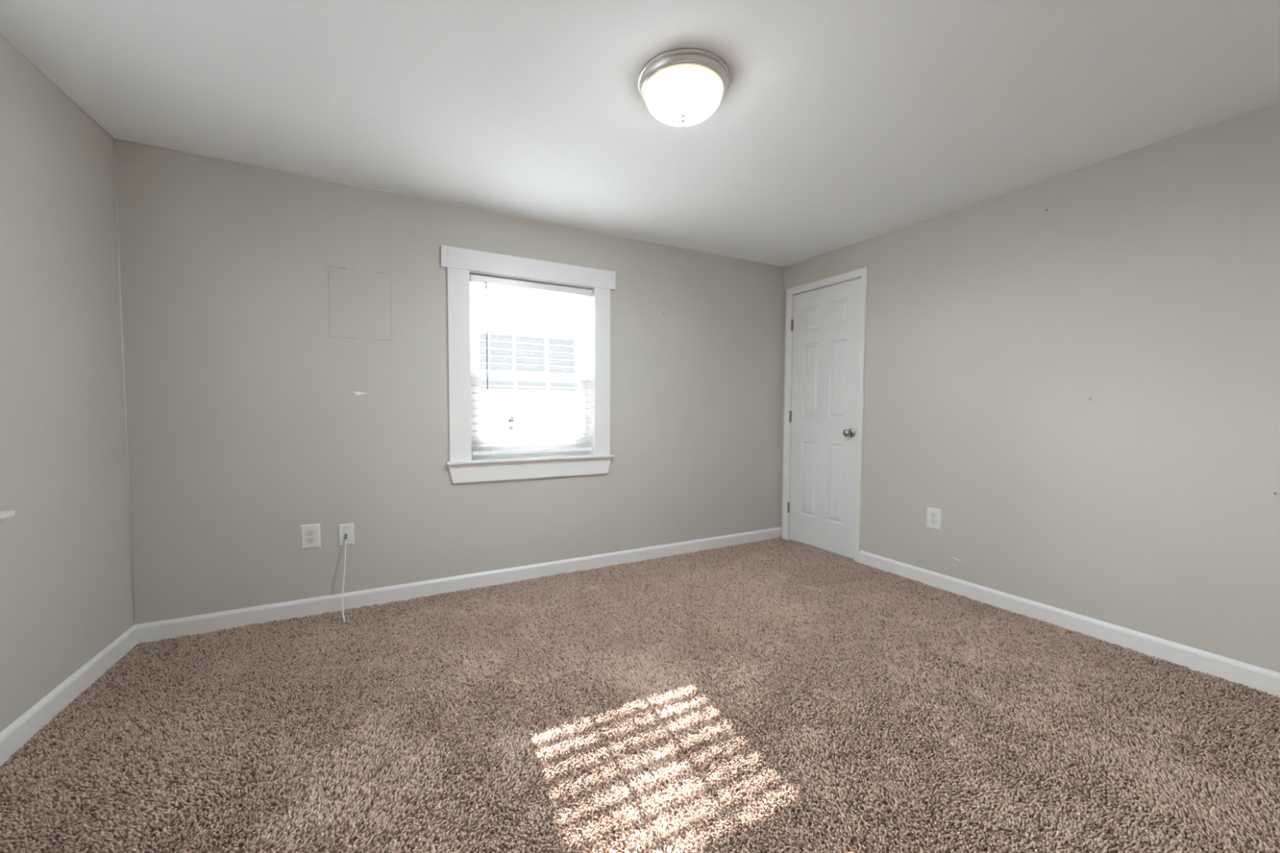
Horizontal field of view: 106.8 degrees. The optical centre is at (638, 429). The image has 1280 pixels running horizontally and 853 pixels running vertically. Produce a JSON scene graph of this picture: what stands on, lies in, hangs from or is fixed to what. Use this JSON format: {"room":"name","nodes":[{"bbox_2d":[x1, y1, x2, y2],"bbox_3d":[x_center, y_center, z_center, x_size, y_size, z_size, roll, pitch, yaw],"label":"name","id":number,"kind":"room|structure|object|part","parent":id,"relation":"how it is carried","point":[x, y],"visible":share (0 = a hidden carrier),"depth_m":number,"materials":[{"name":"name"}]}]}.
{"room":"empty bedroom","nodes":[
{"label":"empty bedroom","id":0,"kind":"room"},
{"bbox_2d":[0,32,133,732],"bbox_3d":[-1.565,-0.025,0.425,0.165,2.396,4.110,-1,3,-26],"label":"wall","id":1,"kind":"structure","parent":0,"point":[66,587],"depth_m":1.73,"materials":[{"name":"beige paint"}]},
{"bbox_2d":[0,511,14,519],"bbox_3d":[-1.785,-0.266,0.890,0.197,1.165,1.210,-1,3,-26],"label":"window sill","id":2,"kind":"structure","parent":1,"relation":"in","point":[3,514],"depth_m":1.47,"materials":[{"name":"white paint"}]},
{"bbox_2d":[0,625,137,766],"bbox_3d":[-1.503,1.038,0.526,0.012,0.105,3.750,-1,3,-26],"label":"baseboard","id":3,"kind":"structure","parent":1,"relation":"attached to","point":[13,738],"depth_m":1.72,"materials":[{"name":"white paint"}]},
{"bbox_2d":[112,138,785,625],"bbox_3d":[-0.588,-0.140,3.168,4.032,2.396,0.165,-1,3,-28],"label":"wall","id":4,"kind":"structure","parent":0,"point":[247,424],"depth_m":2.59,"materials":[{"name":"beige paint"}]},
{"bbox_2d":[300,523,320,549],"bbox_3d":[-1.727,0.567,2.505,0.087,0.129,0.009,-1,3,-28],"label":"wall outlet","id":5,"kind":"object","parent":4,"relation":"attached to","point":[310,534],"visible":1,"depth_m":2.50,"materials":[{"name":"white plastic"}]},
{"bbox_2d":[306,529,314,536],"bbox_3d":[-1.726,0.547,2.502,0.037,0.030,0.001,-1,3,-28],"label":"receptacle","id":6,"kind":"object","parent":5,"relation":"attached to","point":[308,532],"depth_m":2.50,"materials":[{"name":"white plastic"}]},
{"bbox_2d":[306,537,315,543],"bbox_3d":[-1.726,0.586,2.504,0.037,0.030,0.001,-1,3,-28],"label":"receptacle","id":7,"kind":"object","parent":5,"relation":"attached to","point":[308,540],"depth_m":2.50,"materials":[{"name":"white plastic"}]},
{"bbox_2d":[342,536,346,622],"bbox_3d":[-1.546,0.784,2.496,0.021,0.398,0.194,-1,3,-27],"label":"cable","id":8,"kind":"object","parent":4,"relation":"hanging from","point":[345,537],"visible":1,"depth_m":2.51,"materials":[{"name":"white plastic"}]},
{"bbox_2d":[337,523,354,546],"bbox_3d":[-1.585,0.573,2.580,0.073,0.118,0.009,-1,3,-28],"label":"jack plate","id":9,"kind":"object","parent":4,"relation":"attached to","point":[347,530],"visible":1,"depth_m":2.58,"materials":[{"name":"white plastic"}]},
{"bbox_2d":[327,266,392,340],"bbox_3d":[-1.500,-0.675,2.570,0.295,0.370,0.004,-1,3,-28],"label":"access panel","id":10,"kind":"object","parent":4,"relation":"attached to","point":[360,301],"visible":1,"depth_m":2.57,"materials":[{"name":"beige paint"}]},
{"bbox_2d":[134,527,781,644],"bbox_3d":[-0.554,0.928,3.141,4.030,0.105,0.012,-1,3,-28],"label":"baseboard","id":11,"kind":"structure","parent":4,"relation":"attached to","point":[161,630],"depth_m":2.74,"materials":[{"name":"white paint"}]},
{"bbox_2d":[440,244,615,483],"bbox_3d":[-0.684,-0.380,3.086,1.107,1.381,0.211,-1,3,-28],"label":"window","id":12,"kind":"structure","parent":4,"relation":"in","point":[460,263],"depth_m":3.02,"materials":[{"name":"white paint"}]},
{"bbox_3d":[-1.057,-0.372,2.811,0.122,1.134,0.020,-1,3,-28],"label":"casing","id":13,"kind":"part","parent":12,"relation":"part of","materials":[{"name":"white paint"}]},
{"bbox_3d":[-0.648,-1.007,2.997,1.107,0.120,0.022,-1,3,-28],"label":"head casing","id":14,"kind":"part","parent":12,"relation":"part of","materials":[{"name":"white paint"}]},
{"bbox_3d":[-0.707,-0.631,3.126,0.795,0.630,0.032,-1,3,-28],"label":"sash","id":15,"kind":"part","parent":12,"relation":"part of","materials":[{"name":"white plastic"}]},
{"bbox_3d":[-0.694,-0.098,3.119,0.795,0.555,0.032,-1,3,-28],"label":"sash","id":16,"kind":"part","parent":12,"relation":"part of","materials":[{"name":"glass"}]},
{"bbox_2d":[469,274,592,455],"bbox_3d":[-0.665,-0.390,3.055,0.783,1.083,0.064,-1,3,-28],"label":"window blind","id":17,"kind":"object","parent":12,"relation":"attached to","point":[478,279],"visible":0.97,"depth_m":3.03,"materials":[{"name":"white plastic"}]},
{"bbox_3d":[-0.915,-0.369,2.930,0.006,1.038,0.053,-1,3,-28],"label":"ladder cord","id":18,"kind":"part","parent":17,"relation":"part of","materials":[{"name":"white fabric"}]},
{"bbox_3d":[-0.671,0.141,3.083,0.777,0.020,0.050,-1,3,-28],"label":"rail","id":19,"kind":"part","parent":17,"relation":"part of","materials":[{"name":"white plastic"}]},
{"bbox_3d":[-0.417,-0.378,3.194,0.006,1.038,0.053,-1,3,-28],"label":"ladder cord","id":20,"kind":"part","parent":17,"relation":"part of","materials":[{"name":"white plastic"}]},
{"bbox_3d":[-0.246,-0.387,3.240,0.114,1.134,0.020,-1,3,-28],"label":"casing","id":21,"kind":"part","parent":12,"relation":"part of","materials":[{"name":"white paint"}]},
{"bbox_2d":[0,537,1279,852],"bbox_3d":[0.315,1.114,1.493,4.540,0.173,4.050,-1,3,-28],"label":"floor","id":22,"kind":"structure","parent":0,"point":[777,695],"depth_m":1.61,"materials":[{"name":"brown carpet"}]},
{"bbox_2d":[0,0,1279,266],"bbox_3d":[0.327,-1.352,1.385,4.560,0.218,4.070,-1,3,-28],"label":"ceiling","id":23,"kind":"structure","parent":0,"point":[837,124],"depth_m":1.78,"materials":[{"name":"white paint"}]},
{"bbox_2d":[637,48,729,126],"bbox_3d":[0.165,-1.193,1.734,0.334,0.140,0.334,-1,3,-28],"label":"ceiling light","id":24,"kind":"object","parent":23,"relation":"attached to","point":[684,86],"visible":1,"depth_m":1.64,"materials":[{"name":"white glass"}]},
{"bbox_3d":[0.165,-1.185,1.734,0.286,0.086,0.286,-1,3,-28],"label":"lamp shade","id":25,"kind":"part","parent":24,"relation":"part of","materials":[{"name":"white glass"}]},
{"bbox_2d":[780,100,1279,673],"bbox_3d":[2.229,-0.094,2.433,0.164,2.396,4.110,-1,3,-29],"label":"wall","id":26,"kind":"structure","parent":0,"point":[1079,368],"depth_m":2.29,"materials":[{"name":"beige paint"}]},
{"bbox_2d":[782,266,867,563],"bbox_3d":[1.423,-0.098,3.697,0.127,2.110,0.735,-1,3,-29],"label":"door","id":27,"kind":"structure","parent":26,"relation":"in","point":[825,335],"depth_m":3.67,"materials":[{"name":"white paint"}]},
{"bbox_3d":[1.524,0.029,3.455,0.060,0.053,0.053,-1,3,-29],"label":"knob","id":28,"kind":"part","parent":27,"relation":"part of","materials":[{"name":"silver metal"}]},
{"bbox_2d":[926,506,942,530],"bbox_3d":[1.847,0.558,2.967,0.009,0.129,0.087,-1,3,-29],"label":"wall outlet","id":29,"kind":"object","parent":26,"relation":"attached to","point":[933,515],"visible":1,"depth_m":2.96,"materials":[{"name":"white plastic"}]},
{"bbox_2d":[930,519,936,524],"bbox_3d":[1.844,0.578,2.966,0.003,0.030,0.038,-1,3,-28],"label":"receptacle","id":30,"kind":"object","parent":29,"relation":"attached to","point":[932,521],"depth_m":2.96,"materials":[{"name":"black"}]},
{"bbox_2d":[930,512,936,518],"bbox_3d":[1.844,0.539,2.964,0.003,0.030,0.038,-1,3,-28],"label":"receptacle","id":31,"kind":"object","parent":29,"relation":"attached to","point":[933,515],"depth_m":2.96,"materials":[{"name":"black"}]},
{"bbox_2d":[858,550,1279,697],"bbox_3d":[2.328,0.987,2.122,0.012,0.105,2.984,-1,3,-29],"label":"baseboard","id":32,"kind":"structure","parent":26,"relation":"attached to","point":[1268,681],"depth_m":2.29,"materials":[{"name":"white paint"}]},
{"label":"outside","id":33,"kind":"structure","parent":0,"visible":0},
{"bbox_3d":[2.102,0.539,30.141,36.000,0.300,44.800,-1,3,-28],"label":"paved ground","id":34,"kind":"structure","parent":33,"visible":0},
{"bbox_2d":[498,413,520,439],"bbox_3d":[-1.851,0.571,6.976,0.909,1.629,0.906,-1,3,-28],"label":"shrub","id":35,"kind":"object","parent":34,"relation":"on","point":[510,419],"visible":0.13,"depth_m":6.91,"materials":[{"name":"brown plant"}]},
{"bbox_2d":[480,331,577,439],"bbox_3d":[-3.137,-0.452,10.505,10.600,3.350,4.180,-1,3,-28],"label":"house","id":36,"kind":"structure","parent":34,"relation":"on","point":[505,360],"depth_m":9.38,"materials":[{"name":"white"}]}
]}

